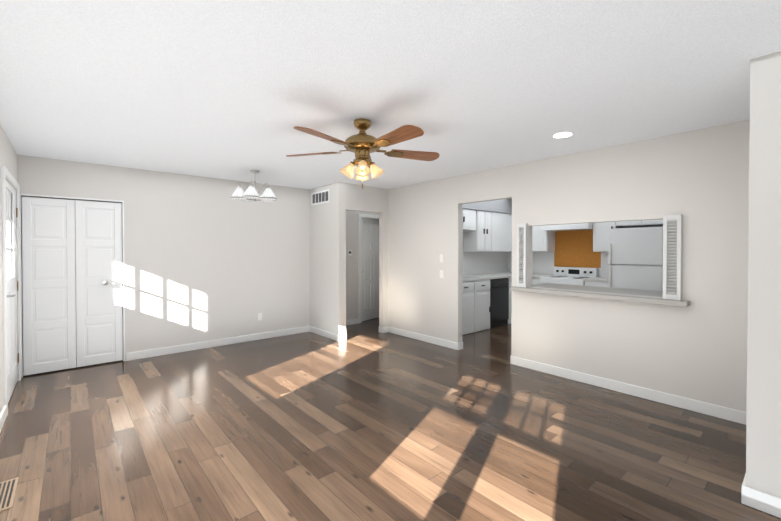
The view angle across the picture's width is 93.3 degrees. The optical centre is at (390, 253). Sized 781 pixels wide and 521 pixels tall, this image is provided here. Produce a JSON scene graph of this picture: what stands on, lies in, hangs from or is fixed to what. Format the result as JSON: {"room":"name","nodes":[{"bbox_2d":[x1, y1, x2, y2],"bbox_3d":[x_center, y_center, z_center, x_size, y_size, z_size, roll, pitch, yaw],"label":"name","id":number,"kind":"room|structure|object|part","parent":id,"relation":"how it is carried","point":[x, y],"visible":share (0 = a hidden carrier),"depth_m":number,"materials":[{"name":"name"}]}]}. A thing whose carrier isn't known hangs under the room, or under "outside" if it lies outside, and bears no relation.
{"room":"living room","nodes":[
{"label":"living room","id":0,"kind":"room"},
{"bbox_2d":[0,124,18,413],"bbox_3d":[-1.716,0.169,1.214,0.140,2.440,7.560,-1,1,-41],"label":"wall","id":1,"kind":"structure","parent":0,"point":[8,158],"depth_m":3.08,"materials":[{"name":"white paint"}]},
{"bbox_2d":[0,405,6,432],"bbox_3d":[-1.251,1.343,0.811,0.020,0.100,6.045,-1,1,-41],"label":"baseboard","id":2,"kind":"structure","parent":1,"relation":"attached to","point":[3,415],"depth_m":2.95,"materials":[{"name":"white wood"}]},
{"bbox_2d":[1,165,21,414],"bbox_3d":[-3.623,0.309,3.538,0.018,2.110,1.200,-1,1,-41],"label":"door frame","id":3,"kind":"structure","parent":1,"relation":"attached to","point":[5,173],"depth_m":3.11,"materials":[{"name":"white wood"}]},
{"bbox_2d":[6,180,18,402],"bbox_3d":[-3.630,0.342,3.538,0.110,2.030,1.058,-1,1,-41],"label":"entry door","id":4,"kind":"structure","parent":1,"relation":"in","point":[11,216],"depth_m":3.65,"materials":[{"name":"white wood"}]},
{"bbox_2d":[17,155,378,362],"bbox_3d":[-1.773,0.117,6.098,6.170,2.440,0.140,-1,1,-41],"label":"wall","id":5,"kind":"structure","parent":0,"point":[207,259],"depth_m":5.21,"materials":[{"name":"white paint"}]},
{"bbox_2d":[21,197,122,375],"bbox_3d":[-3.702,0.354,4.337,0.892,1.975,0.095,-1,1,-41],"label":"closet door","id":6,"kind":"structure","parent":5,"relation":"in","point":[65,324],"depth_m":4.32,"materials":[{"name":"white wood"}]},
{"bbox_2d":[20,194,124,377],"bbox_3d":[-3.717,0.347,4.354,0.936,2.018,0.055,-1,1,-41],"label":"trim","id":7,"kind":"structure","parent":5,"relation":"attached to","point":[123,276],"depth_m":4.46,"materials":[{"name":"white wood"}]},
{"bbox_2d":[126,326,307,360],"bbox_3d":[-2.358,1.294,5.498,2.578,0.100,0.020,-1,1,-41],"label":"baseboard","id":8,"kind":"structure","parent":5,"relation":"attached to","point":[239,339],"depth_m":5.29,"materials":[{"name":"white wood"}]},
{"bbox_2d":[346,318,358,324],"bbox_3d":[-0.956,1.281,6.742,0.910,0.100,0.016,-1,1,-41],"label":"baseboard","id":9,"kind":"structure","parent":5,"relation":"attached to","point":[351,321],"depth_m":6.94,"materials":[{"name":"white wood"}]},
{"bbox_2d":[358,214,378,322],"bbox_3d":[-0.311,0.276,7.368,0.890,2.095,0.138,-1,1,-41],"label":"door frame","id":10,"kind":"structure","parent":5,"relation":"attached to","point":[367,216],"depth_m":7.05,"materials":[{"name":"white wood"}]},
{"bbox_2d":[362,218,378,320],"bbox_3d":[-0.391,0.311,7.435,0.054,2.015,0.761,0,1,34],"label":"hall door","id":11,"kind":"structure","parent":5,"relation":"in","point":[370,268],"depth_m":7.39,"materials":[{"name":"white wood"}]},
{"bbox_2d":[309,182,345,334],"bbox_3d":[-1.087,0.117,6.085,0.130,2.440,1.060,-1,1,-41],"label":"wall","id":12,"kind":"structure","parent":0,"point":[327,231],"depth_m":5.86,"materials":[{"name":"white paint"}]},
{"bbox_2d":[311,189,328,205],"bbox_3d":[-1.156,-0.922,6.047,0.010,0.210,0.570,-1,1,-41],"label":"air vent","id":13,"kind":"object","parent":12,"relation":"in","point":[319,197],"visible":1,"depth_m":6.03,"materials":[{"name":"white metal"}]},
{"bbox_2d":[308,326,339,341],"bbox_3d":[-1.078,1.289,5.975,0.016,0.100,0.896,-1,1,-41],"label":"baseboard","id":14,"kind":"structure","parent":12,"relation":"attached to","point":[318,331],"depth_m":5.95,"materials":[{"name":"white wood"}]},
{"bbox_2d":[346,183,387,326],"bbox_3d":[-0.396,0.118,6.047,0.865,2.440,0.100,-1,1,-41],"label":"wall","id":15,"kind":"structure","parent":0,"point":[368,199],"depth_m":6.22,"materials":[{"name":"white paint"}]},
{"bbox_2d":[0,317,780,520],"bbox_3d":[0.755,1.407,4.293,7.890,0.100,8.960,-1,1,-41],"label":"floor","id":16,"kind":"structure","parent":0,"point":[366,420],"depth_m":2.70,"materials":[{"name":"brown wood"}]},
{"bbox_2d":[0,477,18,511],"bbox_3d":[-2.221,1.377,2.092,0.130,0.007,0.350,-1,1,-41],"label":"floor vent","id":17,"kind":"object","parent":16,"relation":"in","point":[7,490],"visible":1,"depth_m":2.11,"materials":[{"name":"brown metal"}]},
{"bbox_2d":[462,280,490,334],"bbox_3d":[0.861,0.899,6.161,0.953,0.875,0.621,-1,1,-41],"label":"base cabinet","id":18,"kind":"object","parent":16,"relation":"on","point":[470,288],"depth_m":6.15,"materials":[{"name":"white wood"}]},
{"bbox_2d":[463,273,511,280],"bbox_3d":[1.378,0.432,6.606,2.325,0.040,0.617,-1,1,-41],"label":"countertop","id":19,"kind":"structure","parent":18,"relation":"on","point":[469,276],"depth_m":6.75,"materials":[{"name":"white stone"}]},
{"bbox_2d":[474,277,493,331],"bbox_3d":[1.402,0.894,6.629,0.477,0.875,0.621,-1,1,-41],"label":"base cabinet","id":20,"kind":"object","parent":16,"relation":"on","point":[481,315],"depth_m":6.40,"materials":[{"name":"white wood"}]},
{"bbox_2d":[489,278,508,327],"bbox_3d":[1.820,0.892,6.976,0.596,0.872,0.610,-1,1,-41],"label":"dishwasher","id":21,"kind":"object","parent":16,"relation":"on","point":[499,301],"visible":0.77,"depth_m":6.75,"materials":[{"name":"black metal"}]},
{"bbox_2d":[498,277,511,323],"bbox_3d":[2.384,0.885,7.495,0.922,0.875,0.597,-1,1,-41],"label":"base cabinet","id":22,"kind":"object","parent":16,"relation":"on","point":[510,278],"depth_m":7.01,"materials":[{"name":"white wood"}]},
{"bbox_2d":[532,273,553,276],"bbox_3d":[2.647,0.424,7.404,0.637,0.040,1.072,-1,1,-41],"label":"countertop","id":23,"kind":"structure","parent":22,"relation":"on","point":[533,274],"depth_m":7.24,"materials":[{"name":"white stone"}]},
{"bbox_2d":[532,277,539,284],"bbox_3d":[2.847,0.888,7.174,0.641,0.875,0.455,-1,1,-41],"label":"base cabinet","id":24,"kind":"object","parent":16,"relation":"on","point":[535,280],"depth_m":6.86,"materials":[{"name":"white wood"}]},
{"bbox_2d":[540,267,597,285],"bbox_3d":[3.204,0.794,6.673,0.722,1.075,0.760,-1,1,-41],"label":"stove","id":25,"kind":"object","parent":16,"relation":"on","point":[571,275],"visible":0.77,"depth_m":6.66,"materials":[{"name":"white metal"}]},
{"bbox_2d":[585,281,607,286],"bbox_3d":[3.622,0.898,6.280,0.641,0.875,0.372,-1,1,-41],"label":"base cabinet","id":26,"kind":"object","parent":16,"relation":"on","point":[587,283],"depth_m":6.05,"materials":[{"name":"white wood"}]},
{"bbox_2d":[584,277,608,280],"bbox_3d":[3.624,0.435,6.276,0.637,0.040,0.372,-1,1,-41],"label":"countertop","id":27,"kind":"structure","parent":26,"relation":"on","point":[594,278],"depth_m":6.18,"materials":[{"name":"white stone"}]},
{"bbox_2d":[608,227,662,290],"bbox_3d":[3.939,0.470,5.804,0.725,1.740,0.710,-1,1,-41],"label":"fridge","id":28,"kind":"object","parent":16,"relation":"on","point":[635,258],"visible":0.58,"depth_m":5.56,"materials":[{"name":"white metal"}]},
{"bbox_3d":[3.464,0.240,5.822,0.034,0.800,0.033,-1,1,-41],"label":"handle","id":29,"kind":"part","parent":28,"relation":"part of","materials":[{"name":"white plastic"}]},
{"bbox_2d":[741,480,780,517],"bbox_3d":[2.545,1.338,1.351,0.024,0.100,1.831,-1,1,-41],"label":"baseboard","id":30,"kind":"structure","parent":16,"relation":"on","point":[761,501],"depth_m":1.98,"materials":[{"name":"white wood"}]},
{"bbox_2d":[746,51,780,497],"bbox_3d":[3.135,0.164,1.727,1.385,2.440,1.985,-1,1,-41],"label":"wall jog","id":31,"kind":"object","parent":16,"relation":"on","point":[763,447],"visible":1,"depth_m":1.98,"materials":[{"name":"grey paint"}]},
{"bbox_2d":[0,0,780,198],"bbox_3d":[0.755,-1.143,4.266,7.890,0.120,8.960,-1,1,-41],"label":"ceiling","id":32,"kind":"structure","parent":0,"point":[237,90],"depth_m":2.23,"materials":[{"name":"white paint"}]},
{"bbox_2d":[230,170,276,201],"bbox_3d":[-1.790,-0.887,4.851,0.583,0.405,0.569,-1,1,-41],"label":"chandelier","id":33,"kind":"object","parent":32,"relation":"hanging from","point":[250,194],"visible":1,"depth_m":4.74,"materials":[{"name":"white glass"}]},
{"bbox_3d":[-1.952,-0.783,4.761,0.212,0.143,0.212,-1,1,-41],"label":"lamp shade","id":34,"kind":"part","parent":33,"relation":"part of","materials":[{"name":"white glass"}]},
{"bbox_3d":[-1.754,-0.782,4.651,0.212,0.143,0.212,-1,1,-41],"label":"lamp shade","id":35,"kind":"part","parent":33,"relation":"part of","materials":[{"name":"white glass"}]},
{"bbox_3d":[-1.589,-0.783,4.804,0.212,0.143,0.212,-1,1,-41],"label":"lamp shade","id":36,"kind":"part","parent":33,"relation":"part of","materials":[{"name":"white glass"}]},
{"bbox_2d":[286,118,439,188],"bbox_3d":[-0.204,-0.797,2.940,1.310,0.545,1.274,-1,1,-41],"label":"ceiling fan","id":37,"kind":"object","parent":32,"relation":"hanging from","point":[362,145],"visible":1,"depth_m":2.91,"materials":[{"name":"brown wood"}]},
{"bbox_3d":[-0.669,-0.839,3.110,0.450,0.006,0.164,0,13,16],"label":"blade","id":38,"kind":"part","parent":37,"relation":"part of","materials":[{"name":"brown wood"}]},
{"bbox_3d":[-0.486,-0.834,2.602,0.164,0.006,0.450,15,9,33],"label":"blade","id":39,"kind":"part","parent":37,"relation":"part of","materials":[{"name":"brown wood"}]},
{"bbox_3d":[-0.332,-0.683,2.973,0.124,0.102,0.124,30,-2,-5],"label":"lamp shade","id":40,"kind":"part","parent":37,"relation":"part of","materials":[{"name":"beige glass"}]},
{"bbox_3d":[-0.238,-0.684,3.089,0.124,0.102,0.124,0,31,-6],"label":"lamp shade","id":41,"kind":"part","parent":37,"relation":"part of","materials":[{"name":"beige glass"}]},
{"bbox_3d":[-0.227,-0.834,2.982,0.292,0.236,0.292,-1,1,-41],"label":"motor","id":42,"kind":"part","parent":37,"relation":"part of","materials":[{"name":"gold metal"}]},
{"bbox_3d":[-0.216,-0.682,2.879,0.124,0.102,0.124,0,-29,-6],"label":"lamp shade","id":43,"kind":"part","parent":37,"relation":"part of","materials":[{"name":"beige glass"}]},
{"bbox_3d":[-0.122,-0.683,2.994,0.124,0.102,0.124,-30,3,-5],"label":"lamp shade","id":44,"kind":"part","parent":37,"relation":"part of","materials":[{"name":"beige glass"}]},
{"bbox_3d":[0.055,-0.834,2.619,0.164,0.006,0.450,15,-8,-37],"label":"blade","id":45,"kind":"part","parent":37,"relation":"part of","materials":[{"name":"brown wood"}]},
{"bbox_3d":[0.206,-0.839,3.138,0.450,0.006,0.164,0,-11,-20],"label":"blade","id":46,"kind":"part","parent":37,"relation":"part of","materials":[{"name":"brown wood"}]},
{"bbox_2d":[554,132,571,137],"bbox_3d":[1.556,-1.072,3.334,0.150,0.005,0.150,-1,1,-41],"label":"recessed light","id":47,"kind":"object","parent":32,"relation":"in","point":[562,135],"visible":1,"depth_m":3.33,"materials":[{"name":"white plastic"}]},
{"bbox_2d":[463,209,477,232],"bbox_3d":[1.135,-0.608,6.567,0.850,0.380,0.341,-1,1,-41],"label":"upper cabinet","id":48,"kind":"object","parent":0,"relation":"attached to","point":[470,217],"depth_m":6.62,"materials":[{"name":"white wood"}]},
{"bbox_2d":[463,210,493,252],"bbox_3d":[1.660,-0.422,7.024,0.440,0.760,0.341,-1,1,-41],"label":"upper cabinet","id":49,"kind":"object","parent":0,"relation":"attached to","point":[487,246],"depth_m":6.91,"materials":[{"name":"white wood"}]},
{"bbox_2d":[463,199,511,213],"bbox_3d":[1.562,-0.959,6.924,2.160,0.304,0.358,-1,1,-41],"label":"ceiling soffit","id":50,"kind":"structure","parent":0,"point":[502,206],"depth_m":7.02,"materials":[{"name":"grey paint"}]},
{"bbox_2d":[388,120,749,411],"bbox_3d":[1.453,0.133,4.649,0.100,2.440,4.635,-1,1,-41],"label":"wall","id":51,"kind":"structure","parent":0,"point":[698,180],"depth_m":3.64,"materials":[{"name":"white paint"}]},
{"bbox_2d":[384,326,459,349],"bbox_3d":[0.454,1.291,5.727,0.024,0.100,1.516,-1,1,-41],"label":"baseboard","id":52,"kind":"structure","parent":51,"relation":"attached to","point":[449,344],"depth_m":5.65,"materials":[{"name":"white wood"}]},
{"bbox_2d":[440,254,443,261],"bbox_3d":[0.745,0.065,5.382,0.010,0.116,0.070,-1,1,-41],"label":"switch plate","id":53,"kind":"object","parent":51,"relation":"attached to","point":[441,260],"depth_m":5.37,"materials":[{"name":"white plastic"}]},
{"bbox_2d":[440,270,443,277],"bbox_3d":[0.745,0.295,5.384,0.010,0.116,0.070,-1,1,-41],"label":"switch plate","id":54,"kind":"object","parent":51,"relation":"attached to","point":[441,271],"depth_m":5.37,"materials":[{"name":"white plastic"}]},
{"bbox_2d":[517,223,527,287],"bbox_3d":[1.569,0.018,4.395,0.051,0.755,0.116,-1,1,-41],"label":"shutter","id":55,"kind":"object","parent":51,"relation":"attached to","point":[522,228],"visible":1,"depth_m":4.37,"materials":[{"name":"white wood"}]},
{"bbox_2d":[510,355,746,424],"bbox_3d":[2.200,1.313,3.712,0.024,0.100,2.221,-1,1,-41],"label":"baseboard","id":56,"kind":"structure","parent":51,"relation":"attached to","point":[721,412],"depth_m":3.50,"materials":[{"name":"white wood"}]},
{"bbox_2d":[662,214,681,299],"bbox_3d":[2.520,0.029,3.298,0.051,0.755,0.130,-1,1,-41],"label":"shutter","id":57,"kind":"object","parent":51,"relation":"attached to","point":[674,222],"visible":1,"depth_m":3.28,"materials":[{"name":"white wood"}]},
{"bbox_2d":[556,225,662,276],"bbox_3d":[3.953,0.113,6.498,0.150,2.440,4.155,-1,1,-41],"label":"wall","id":58,"kind":"structure","parent":0,"point":[631,227],"depth_m":6.18,"materials":[{"name":"white paint"}]},
{"bbox_2d":[494,213,511,252],"bbox_3d":[2.236,-0.428,7.530,1.081,0.760,0.329,-1,1,-41],"label":"upper cabinet","id":59,"kind":"object","parent":58,"relation":"attached to","point":[502,221],"depth_m":7.32,"materials":[{"name":"white wood"}]},
{"bbox_2d":[463,252,609,276],"bbox_3d":[2.142,0.191,6.209,2.962,0.450,2.214,-1,1,-41],"label":"backsplash","id":60,"kind":"structure","parent":58,"relation":"attached to","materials":[{"name":"white"}]},
{"bbox_2d":[532,225,557,252],"bbox_3d":[2.859,-0.426,7.368,0.351,0.760,0.716,-1,1,-41],"label":"upper cabinet","id":61,"kind":"object","parent":58,"relation":"attached to","point":[543,241],"depth_m":7.11,"materials":[{"name":"white wood"}]},
{"bbox_2d":[544,223,592,230],"bbox_3d":[3.297,-0.502,6.740,0.484,0.135,0.790,-1,1,-41],"label":"range hood","id":62,"kind":"object","parent":61,"relation":"attached to","point":[575,227],"visible":0.58,"depth_m":6.55,"materials":[{"name":"white metal"}]},
{"bbox_2d":[590,222,617,252],"bbox_3d":[3.738,-0.415,6.354,0.351,0.760,0.354,-1,1,-41],"label":"upper cabinet","id":63,"kind":"object","parent":58,"relation":"attached to","point":[599,236],"depth_m":6.28,"materials":[{"name":"white wood"}]},
{"bbox_2d":[614,219,662,227],"bbox_3d":[4.101,-0.626,5.932,0.351,0.330,0.750,-1,1,-41],"label":"upper cabinet","id":64,"kind":"object","parent":58,"relation":"attached to","point":[620,224],"depth_m":5.86,"materials":[{"name":"white wood"}]},
{"bbox_3d":[2.498,0.903,3.988,0.598,0.913,1.936,-1,1,-41],"label":"countertop","id":65,"kind":"structure","parent":0,"visible":0},
{"bbox_2d":[510,283,689,306],"bbox_3d":[2.410,0.424,3.945,0.860,0.043,1.998,-1,1,-41],"label":"sill ledge","id":66,"kind":"object","parent":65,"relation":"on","point":[682,303],"visible":0.56,"depth_m":3.85,"materials":[{"name":"grey laminate"}]}
]}

